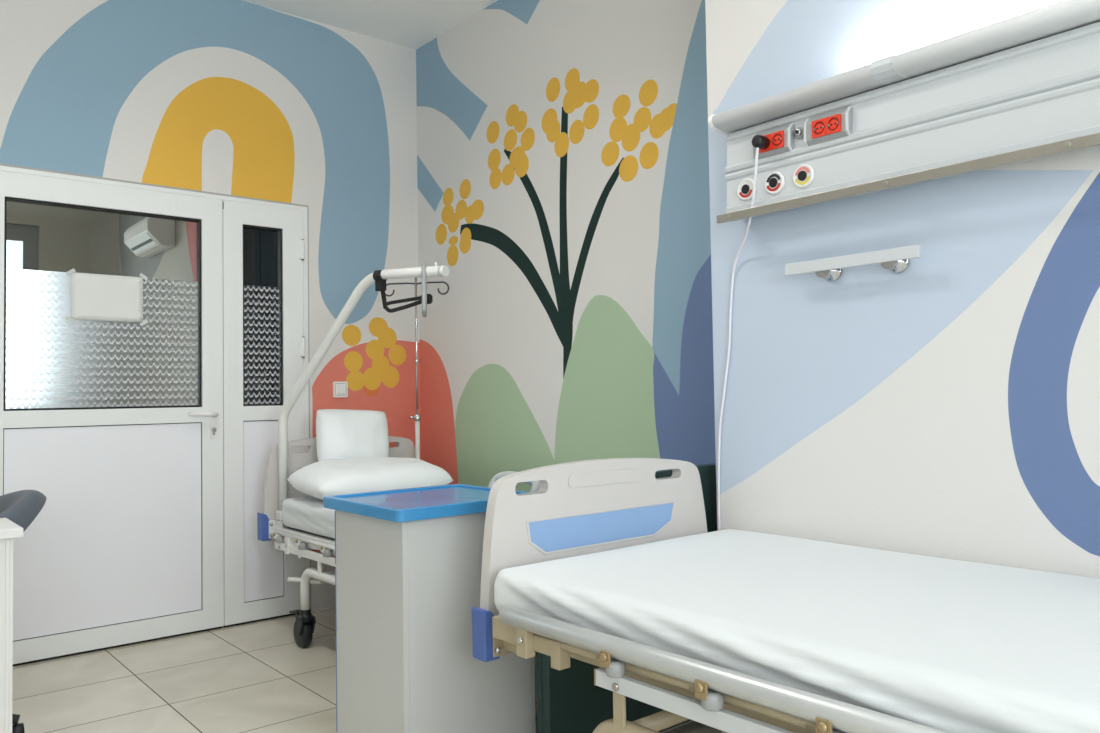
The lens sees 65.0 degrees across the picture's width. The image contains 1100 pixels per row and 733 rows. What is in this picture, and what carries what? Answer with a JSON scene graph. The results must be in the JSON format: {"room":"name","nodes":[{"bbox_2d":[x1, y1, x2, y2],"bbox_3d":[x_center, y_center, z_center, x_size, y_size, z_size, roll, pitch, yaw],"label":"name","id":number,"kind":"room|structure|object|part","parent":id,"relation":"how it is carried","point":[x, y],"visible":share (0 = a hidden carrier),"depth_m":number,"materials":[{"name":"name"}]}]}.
{"room":"hospital room","nodes":[
{"label":"hospital room","id":0,"kind":"room"},
{"bbox_2d":[7,201,117,275],"bbox_3d":[-6.444,-0.351,8.546,4.300,3.700,0.200,1,-3,-40],"label":"wall","id":1,"kind":"structure","parent":0,"point":[85,241],"depth_m":9.47,"materials":[{"name":"beige paint"}]},
{"bbox_2d":[6,223,38,269],"bbox_3d":[-6.680,-0.515,8.316,3.040,2.020,0.060,1,-3,-40],"label":"window","id":2,"kind":"structure","parent":1,"relation":"in","point":[29,235],"depth_m":9.23,"materials":[{"name":"grey glass"}]},
{"bbox_2d":[118,214,196,281],"bbox_3d":[-2.808,-0.449,7.438,0.200,3.700,6.180,1,-3,-40],"label":"wall","id":3,"kind":"structure","parent":0,"point":[178,262],"depth_m":8.38,"materials":[{"name":"grey paint"}]},
{"bbox_2d":[124,217,174,257],"bbox_3d":[-3.902,-1.266,8.394,0.250,0.304,0.830,1,-3,-40],"label":"air conditioner","id":4,"kind":"object","parent":3,"relation":"attached to","point":[149,237],"visible":0.91,"depth_m":8.15,"materials":[{"name":"grey plastic"}]},
{"bbox_2d":[0,0,420,611],"bbox_3d":[-2.438,-0.297,3.623,4.500,3.124,0.120,1,-3,-40],"label":"wall","id":5,"kind":"structure","parent":0,"point":[230,97],"depth_m":4.41,"materials":[{"name":"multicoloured paint"}]},
{"bbox_2d":[0,170,223,665],"bbox_3d":[-1.989,0.219,3.900,1.022,2.095,0.136,1,-3,-40],"label":"door","id":6,"kind":"structure","parent":5,"relation":"in","point":[118,424],"depth_m":3.91,"materials":[{"name":"white plastic"}]},
{"bbox_3d":[-2.000,0.715,3.903,0.810,0.891,0.041,1,-3,-40],"label":"panel","id":7,"kind":"part","parent":6,"relation":"part of","materials":[{"name":"white plastic"}]},
{"bbox_2d":[65,268,147,325],"bbox_3d":[-2.014,-0.313,3.932,0.346,0.251,0.005,1,-3,-40],"label":"paper sheet","id":8,"kind":"object","parent":6,"relation":"attached to","point":[98,297],"visible":1,"depth_m":3.93,"materials":[{"name":"white paper"}]},
{"bbox_3d":[-1.660,0.229,4.128,0.141,0.025,0.062,1,-3,-40],"label":"lever","id":9,"kind":"part","parent":6,"relation":"part of","materials":[{"name":"white plastic"}]},
{"bbox_3d":[-1.634,0.274,4.188,0.032,0.155,0.008,1,-3,-40],"label":"handle","id":10,"kind":"part","parent":6,"relation":"part of","materials":[{"name":"white plastic"}]},
{"bbox_2d":[0,163,310,608],"bbox_3d":[-1.854,0.208,4.062,1.496,2.126,0.081,1,-3,-40],"label":"trim","id":11,"kind":"structure","parent":5,"relation":"attached to","point":[3,167],"depth_m":4.34,"materials":[{"name":"white plastic"}]},
{"bbox_2d":[222,200,304,626],"bbox_3d":[-1.454,0.227,4.381,0.418,2.095,0.088,1,-3,-40],"label":"door","id":12,"kind":"structure","parent":5,"relation":"in","point":[264,339],"depth_m":4.34,"materials":[{"name":"white plastic"}]},
{"bbox_3d":[-1.454,0.722,4.361,0.201,0.891,0.041,1,-3,-40],"label":"panel","id":13,"kind":"part","parent":12,"relation":"part of","materials":[{"name":"white plastic"}]},
{"bbox_3d":[-1.301,-0.610,4.509,0.018,0.090,0.011,1,-3,-40],"label":"hinge plate","id":14,"kind":"part","parent":12,"relation":"part of","materials":[{"name":"white plastic"}]},
{"bbox_2d":[333,382,347,396],"bbox_3d":[-1.122,0.123,4.622,0.082,0.084,0.014,1,-3,-40],"label":"light switch","id":15,"kind":"object","parent":5,"relation":"attached to","point":[340,389],"visible":1,"depth_m":4.62,"materials":[{"name":"white plastic"}]},
{"bbox_2d":[12,608,721,732],"bbox_3d":[-0.436,1.174,1.143,4.600,0.050,6.460,1,-3,-40],"label":"floor","id":16,"kind":"structure","parent":0,"point":[254,677],"depth_m":3.35,"materials":[{"name":"beige tile"}]},
{"bbox_2d":[0,518,23,732],"bbox_3d":[-2.010,0.835,2.208,1.095,0.751,0.312,1,-3,-40],"label":"desk","id":17,"kind":"object","parent":16,"relation":"on","point":[9,530],"visible":1,"depth_m":2.44,"materials":[{"name":"white laminate"}]},
{"bbox_3d":[-1.934,0.814,2.116,1.017,0.664,0.019,1,-3,-40],"label":"modesty panel","id":18,"kind":"part","parent":17,"relation":"part of","materials":[{"name":"white laminate"}]},
{"bbox_3d":[-1.620,0.854,2.546,0.018,0.724,0.275,1,-3,-40],"label":"panel","id":19,"kind":"part","parent":17,"relation":"part of","materials":[{"name":"white laminate"}]},
{"bbox_2d":[0,490,45,732],"bbox_3d":[-1.958,0.823,2.750,0.617,0.809,0.534,1,-3,-40],"label":"office chair","id":20,"kind":"object","parent":16,"relation":"on","point":[21,507],"visible":0.86,"depth_m":2.82,"materials":[{"name":"dark grey upholstery fabric"},{"name":"grey plastic"},{"name":"grey metal"}]},
{"bbox_3d":[-1.870,1.135,2.786,0.275,0.079,0.048,0,-2,-22],"label":"leg","id":21,"kind":"part","parent":20,"relation":"part of","materials":[{"name":"grey metal"}]},
{"bbox_2d":[257,436,414,647],"bbox_3d":[-0.425,0.776,3.677,0.910,0.917,2.212,1,-3,-40],"label":"hospital bed","id":22,"kind":"object","parent":16,"relation":"on","point":[290,540],"visible":0.29,"depth_m":4.01,"materials":[{"name":"white metal"}]},
{"bbox_3d":[-1.256,0.804,4.016,0.040,0.030,0.041,1,-3,-40],"label":"pivot knob","id":23,"kind":"part","parent":22,"relation":"part of","materials":[{"name":"grey plastic"}]},
{"bbox_3d":[-1.144,1.110,3.905,0.044,0.021,0.081,1,-3,-40],"label":"brake lever","id":24,"kind":"part","parent":22,"relation":"part of","materials":[{"name":"black"}]},
{"bbox_3d":[-1.096,0.794,3.827,0.040,0.030,0.041,1,-3,-40],"label":"pivot knob","id":25,"kind":"part","parent":22,"relation":"part of","materials":[{"name":"grey plastic"}]},
{"bbox_3d":[-0.817,0.810,3.498,0.018,0.033,1.465,1,-3,-40],"label":"rail","id":26,"kind":"part","parent":22,"relation":"part of","materials":[{"name":"white metal"}]},
{"bbox_3d":[-0.822,0.753,3.506,0.018,0.018,1.385,1,-3,-40],"label":"rail","id":27,"kind":"part","parent":22,"relation":"part of","materials":[{"name":"white metal"}]},
{"bbox_2d":[282,496,334,538],"bbox_3d":[-0.357,0.655,3.588,0.822,0.137,1.900,1,-3,-40],"label":"mattress","id":28,"kind":"object","parent":22,"relation":"on","point":[308,514],"visible":0.03,"depth_m":3.83,"materials":[{"name":"white fabric"}]},
{"bbox_2d":[287,457,453,499],"bbox_3d":[-0.844,0.522,4.061,0.680,0.179,0.442,1,-2,-36],"label":"pillow","id":29,"kind":"object","parent":28,"relation":"on","point":[320,479],"visible":0.74,"depth_m":3.90,"materials":[{"name":"white fabric"}]},
{"bbox_2d":[316,409,388,461],"bbox_3d":[-0.980,0.360,4.304,0.392,0.300,0.160,1,-3,-42],"label":"pillow","id":30,"kind":"object","parent":29,"relation":"on","point":[340,433],"visible":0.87,"depth_m":4.23,"materials":[{"name":"white fabric"}]},
{"bbox_3d":[-1.022,0.792,3.771,0.018,0.036,0.306,1,-3,-40],"label":"folding post","id":31,"kind":"part","parent":22,"relation":"part of","materials":[{"name":"white metal"}]},
{"bbox_3d":[-0.937,0.785,3.637,0.040,0.030,0.041,1,-3,-40],"label":"pivot knob","id":32,"kind":"part","parent":22,"relation":"part of","materials":[{"name":"grey plastic"}]},
{"bbox_3d":[-1.042,0.589,4.412,0.880,0.472,0.036,1,-3,-40],"label":"headboard","id":33,"kind":"part","parent":22,"relation":"part of","materials":[{"name":"beige plastic"}]},
{"bbox_2d":[276,262,449,520],"bbox_3d":[-0.858,0.144,3.887,1.053,1.142,0.141,-2,-2,35],"label":"pole","id":34,"kind":"object","parent":22,"relation":"attached to","point":[379,277],"visible":0.98,"depth_m":3.91,"materials":[{"name":"white metal"}]},
{"bbox_2d":[276,511,282,520],"bbox_3d":[-1.274,0.710,4.122,0.056,0.042,0.056,1,-3,-40],"label":"socket","id":35,"kind":"object","parent":34,"relation":"attached to","point":[278,513],"depth_m":4.09,"materials":[{"name":"white plastic"}]},
{"bbox_3d":[-0.534,-0.327,3.668,0.021,0.226,0.186,-1,-2,-8],"label":"grab handle","id":36,"kind":"part","parent":34,"relation":"part of","materials":[{"name":"grey plastic"}]},
{"bbox_3d":[-0.524,-0.287,3.661,0.052,0.040,0.052,1,-3,-40],"label":"strap knob","id":37,"kind":"part","parent":34,"relation":"part of","materials":[{"name":"black plastic"}]},
{"bbox_2d":[385,277,448,458],"bbox_3d":[-0.712,0.116,4.621,0.365,1.245,0.064,-1,-2,0],"label":"stand","id":38,"kind":"object","parent":22,"relation":"attached to","point":[417,417],"visible":0.83,"depth_m":4.62,"materials":[{"name":"white metal"}]},
{"bbox_3d":[-0.716,-0.107,4.631,0.013,0.798,0.013,1,-3,-40],"label":"rod","id":39,"kind":"part","parent":38,"relation":"part of","materials":[{"name":"silver metal"}]},
{"bbox_2d":[323,471,539,732],"bbox_3d":[-0.333,0.766,2.615,0.549,0.861,0.467,1,-3,-40],"label":"base cabinet","id":40,"kind":"object","parent":16,"relation":"on","point":[408,561],"visible":0.72,"depth_m":2.42,"materials":[{"name":"grey laminate"}]},
{"bbox_3d":[-0.482,0.522,2.759,0.439,0.165,0.016,1,-3,-40],"label":"drawer","id":41,"kind":"part","parent":40,"relation":"part of","materials":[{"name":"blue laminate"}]},
{"bbox_3d":[-0.479,0.708,2.752,0.439,0.192,0.016,1,-3,-40],"label":"drawer","id":42,"kind":"part","parent":40,"relation":"part of","materials":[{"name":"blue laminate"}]},
{"bbox_3d":[-0.475,0.958,2.744,0.439,0.292,0.016,1,-3,-40],"label":"cabinet door","id":43,"kind":"part","parent":40,"relation":"part of","materials":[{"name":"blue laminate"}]},
{"bbox_3d":[-0.355,0.409,2.611,0.504,0.027,0.463,1,-3,-40],"label":"lid","id":44,"kind":"part","parent":40,"relation":"part of","materials":[{"name":"blue plastic"}]},
{"bbox_3d":[-0.110,0.376,2.735,0.061,0.080,0.254,1,-3,-40],"label":"push handle","id":45,"kind":"part","parent":40,"relation":"part of","materials":[{"name":"grey plastic"}]},
{"bbox_2d":[537,463,716,732],"bbox_3d":[0.320,0.763,2.760,0.901,0.857,0.070,1,-3,-40],"label":"board","id":46,"kind":"object","parent":16,"relation":"on","point":[568,700],"visible":0.07,"depth_m":2.52,"materials":[{"name":"green plastic"}]},
{"bbox_2d":[472,458,948,732],"bbox_3d":[0.833,0.689,1.715,1.100,0.917,2.086,1,-3,-40],"label":"hospital bed","id":47,"kind":"object","parent":16,"relation":"on","point":[583,507],"visible":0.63,"depth_m":2.17,"materials":[{"name":"white plastic"}]},
{"bbox_3d":[0.047,0.606,1.871,0.027,0.032,0.305,1,-3,-40],"label":"folding post","id":48,"kind":"part","parent":47,"relation":"part of","materials":[{"name":"beige metal"}]},
{"bbox_3d":[0.163,0.503,2.487,0.884,0.472,0.036,1,-3,-40],"label":"headboard","id":49,"kind":"part","parent":47,"relation":"part of","materials":[{"name":"beige plastic"}]},
{"bbox_3d":[0.159,0.319,2.468,0.285,0.038,0.004,1,-3,-40],"label":"grip panel","id":50,"kind":"part","parent":47,"relation":"part of","materials":[{"name":"beige plastic"}]},
{"bbox_3d":[0.132,0.606,1.737,0.040,0.030,0.041,1,-3,-40],"label":"pivot knob","id":51,"kind":"part","parent":47,"relation":"part of","materials":[{"name":"grey plastic"}]},
{"bbox_3d":[0.206,0.597,1.682,0.027,0.032,0.305,1,-3,-40],"label":"folding post","id":52,"kind":"part","parent":47,"relation":"part of","materials":[{"name":"beige metal"}]},
{"bbox_3d":[0.445,0.620,1.369,0.018,0.033,1.072,1,-3,-40],"label":"rail","id":53,"kind":"part","parent":47,"relation":"part of","materials":[{"name":"metal"}]},
{"bbox_3d":[0.291,0.597,1.548,0.040,0.030,0.041,1,-3,-40],"label":"pivot knob","id":54,"kind":"part","parent":47,"relation":"part of","materials":[{"name":"grey plastic"}]},
{"bbox_3d":[0.327,0.556,1.511,0.043,0.042,1.348,1,-3,-40],"label":"rail","id":55,"kind":"part","parent":47,"relation":"part of","materials":[{"name":"metal"}]},
{"bbox_3d":[0.366,0.588,1.492,0.027,0.032,0.305,1,-3,-40],"label":"folding post","id":56,"kind":"part","parent":47,"relation":"part of","materials":[{"name":"beige metal"}]},
{"bbox_2d":[494,529,1099,732],"bbox_3d":[0.830,0.529,1.692,0.960,0.121,1.967,1,-3,-40],"label":"mattress","id":57,"kind":"object","parent":47,"relation":"on","point":[948,645],"visible":0.95,"depth_m":1.66,"materials":[{"name":"white fabric"}]},
{"bbox_3d":[0.525,0.579,1.302,0.027,0.032,0.305,1,-3,-40],"label":"folding post","id":58,"kind":"part","parent":47,"relation":"part of","materials":[{"name":"beige metal"}]},
{"bbox_3d":[0.451,0.588,1.358,0.040,0.030,0.041,1,-3,-40],"label":"pivot knob","id":59,"kind":"part","parent":47,"relation":"part of","materials":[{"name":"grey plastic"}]},
{"bbox_2d":[242,0,497,49],"bbox_3d":[-0.488,-2.003,1.252,4.600,0.060,6.460,1,-3,-40],"label":"ceiling","id":60,"kind":"structure","parent":0,"point":[412,24],"depth_m":4.54,"materials":[{"name":"white paint"}]},
{"bbox_2d":[416,0,715,491],"bbox_3d":[0.218,-0.331,3.884,0.100,3.124,2.900,1,-3,-40],"label":"wall","id":61,"kind":"structure","parent":0,"point":[563,146],"depth_m":3.98,"materials":[{"name":"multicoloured paint"}]},
{"bbox_2d":[705,0,1099,732],"bbox_3d":[1.883,-0.439,1.532,0.380,3.124,3.752,1,-3,-40],"label":"wall","id":62,"kind":"structure","parent":0,"point":[947,405],"depth_m":2.32,"materials":[{"name":"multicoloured paint"}]},
{"bbox_2d":[785,245,919,280],"bbox_3d":[0.849,-0.280,2.412,0.065,0.060,0.406,1,-3,-40],"label":"rail","id":63,"kind":"object","parent":62,"relation":"attached to","point":[896,260],"visible":1,"depth_m":2.37,"materials":[{"name":"metal"}]},
{"bbox_2d":[708,0,1099,223],"bbox_3d":[1.249,-0.655,1.885,0.142,0.344,2.192,1,-3,-40],"label":"bedhead service panel","id":64,"kind":"object","parent":62,"relation":"attached to","point":[1025,86],"visible":0.97,"depth_m":2.20,"materials":[{"name":"metal"}]},
{"bbox_2d":[717,135,768,530],"bbox_3d":[0.594,-0.027,2.664,0.052,1.301,0.332,0,-2,-15],"label":"power cable","id":65,"kind":"object","parent":64,"relation":"hanging from","point":[758,141],"visible":0.95,"depth_m":2.77,"materials":[{"name":"white plastic"},{"name":"black plastic"}]},
{"bbox_2d":[741,184,749,193],"bbox_3d":[0.599,-0.540,2.633,0.014,0.029,0.029,1,-3,-40],"label":"socket","id":66,"kind":"object","parent":64,"relation":"attached to","point":[745,188],"depth_m":2.63,"materials":[{"name":"black plastic"}]},
{"bbox_2d":[737,178,756,200],"bbox_3d":[0.600,-0.540,2.635,0.010,0.068,0.068,1,-3,-40],"label":"outlet","id":67,"kind":"object","parent":64,"relation":"attached to","point":[744,185],"depth_m":2.63,"materials":[{"name":"white plastic"}]},
{"bbox_2d":[759,134,770,152],"bbox_3d":[0.640,-0.663,2.566,0.007,0.048,0.042,1,-3,-40],"label":"socket","id":68,"kind":"object","parent":64,"relation":"attached to","point":[767,150],"depth_m":2.56,"materials":[{"name":"red plastic"}]},
{"bbox_2d":[769,178,777,187],"bbox_3d":[0.664,-0.544,2.556,0.014,0.029,0.029,1,-3,-40],"label":"socket","id":69,"kind":"object","parent":64,"relation":"attached to","point":[773,182],"depth_m":2.55,"materials":[{"name":"black plastic"}]},
{"bbox_3d":[0.665,-0.665,2.567,0.035,0.090,0.139,1,-3,-40],"label":"socket frame","id":70,"kind":"part","parent":64,"relation":"part of","materials":[{"name":"grey plastic"}]},
{"bbox_2d":[765,171,784,194],"bbox_3d":[0.665,-0.544,2.557,0.010,0.068,0.068,1,-3,-40],"label":"outlet","id":71,"kind":"object","parent":64,"relation":"attached to","point":[774,180],"depth_m":2.55,"materials":[{"name":"white plastic"}]},
{"bbox_2d":[771,130,783,149],"bbox_3d":[0.668,-0.665,2.533,0.008,0.048,0.042,1,-3,-40],"label":"socket","id":72,"kind":"object","parent":64,"relation":"attached to","point":[777,136],"depth_m":2.53,"materials":[{"name":"red plastic"}]},
{"bbox_2d":[798,171,806,180],"bbox_3d":[0.727,-0.548,2.480,0.014,0.029,0.029,1,-3,-40],"label":"socket","id":73,"kind":"object","parent":64,"relation":"attached to","point":[802,175],"depth_m":2.47,"materials":[{"name":"black plastic"}]},
{"bbox_2d":[793,164,814,187],"bbox_3d":[0.729,-0.548,2.482,0.010,0.068,0.068,1,-3,-40],"label":"outlet","id":74,"kind":"object","parent":64,"relation":"attached to","point":[803,174],"depth_m":2.47,"materials":[{"name":"white plastic"}]},
{"bbox_2d":[812,118,826,138],"bbox_3d":[0.757,-0.670,2.426,0.008,0.048,0.044,1,-3,-40],"label":"socket","id":75,"kind":"object","parent":64,"relation":"attached to","point":[819,125],"depth_m":2.42,"materials":[{"name":"red plastic"}]},
{"bbox_3d":[0.783,-0.672,2.426,0.035,0.090,0.142,1,-3,-40],"label":"socket frame","id":76,"kind":"part","parent":64,"relation":"part of","materials":[{"name":"grey plastic"}]},
{"bbox_2d":[826,114,840,134],"bbox_3d":[0.786,-0.671,2.392,0.008,0.048,0.044,1,-3,-40],"label":"socket","id":77,"kind":"object","parent":64,"relation":"attached to","point":[833,121],"depth_m":2.39,"materials":[{"name":"red plastic"}]},
{"bbox_3d":[1.221,-0.496,1.846,0.010,0.026,2.180,1,-3,-40],"label":"equipment rail","id":78,"kind":"part","parent":64,"relation":"part of","materials":[{"name":"metal"}]},
{"bbox_3d":[-4.336,1.407,6.089,4.400,0.050,6.140,1,-3,-40],"label":"floor","id":79,"kind":"structure","parent":0,"visible":0},
{"bbox_2d":[244,228,277,286],"bbox_3d":[-1.656,0.015,5.442,0.586,2.600,1.400,1,-3,-40],"label":"tall cabinet","id":80,"kind":"object","parent":79,"relation":"on","point":[260,246],"visible":0.02,"depth_m":5.12,"materials":[{"name":"metal"}]},
{"bbox_3d":[-1.850,-0.028,5.281,0.019,2.480,0.460,1,-3,-40],"label":"cupboard door","id":81,"kind":"part","parent":80,"relation":"part of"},
{"bbox_3d":[-1.551,-0.045,4.926,0.019,2.480,0.460,1,-3,-40],"label":"cupboard door","id":82,"kind":"part","parent":80,"relation":"part of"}
]}

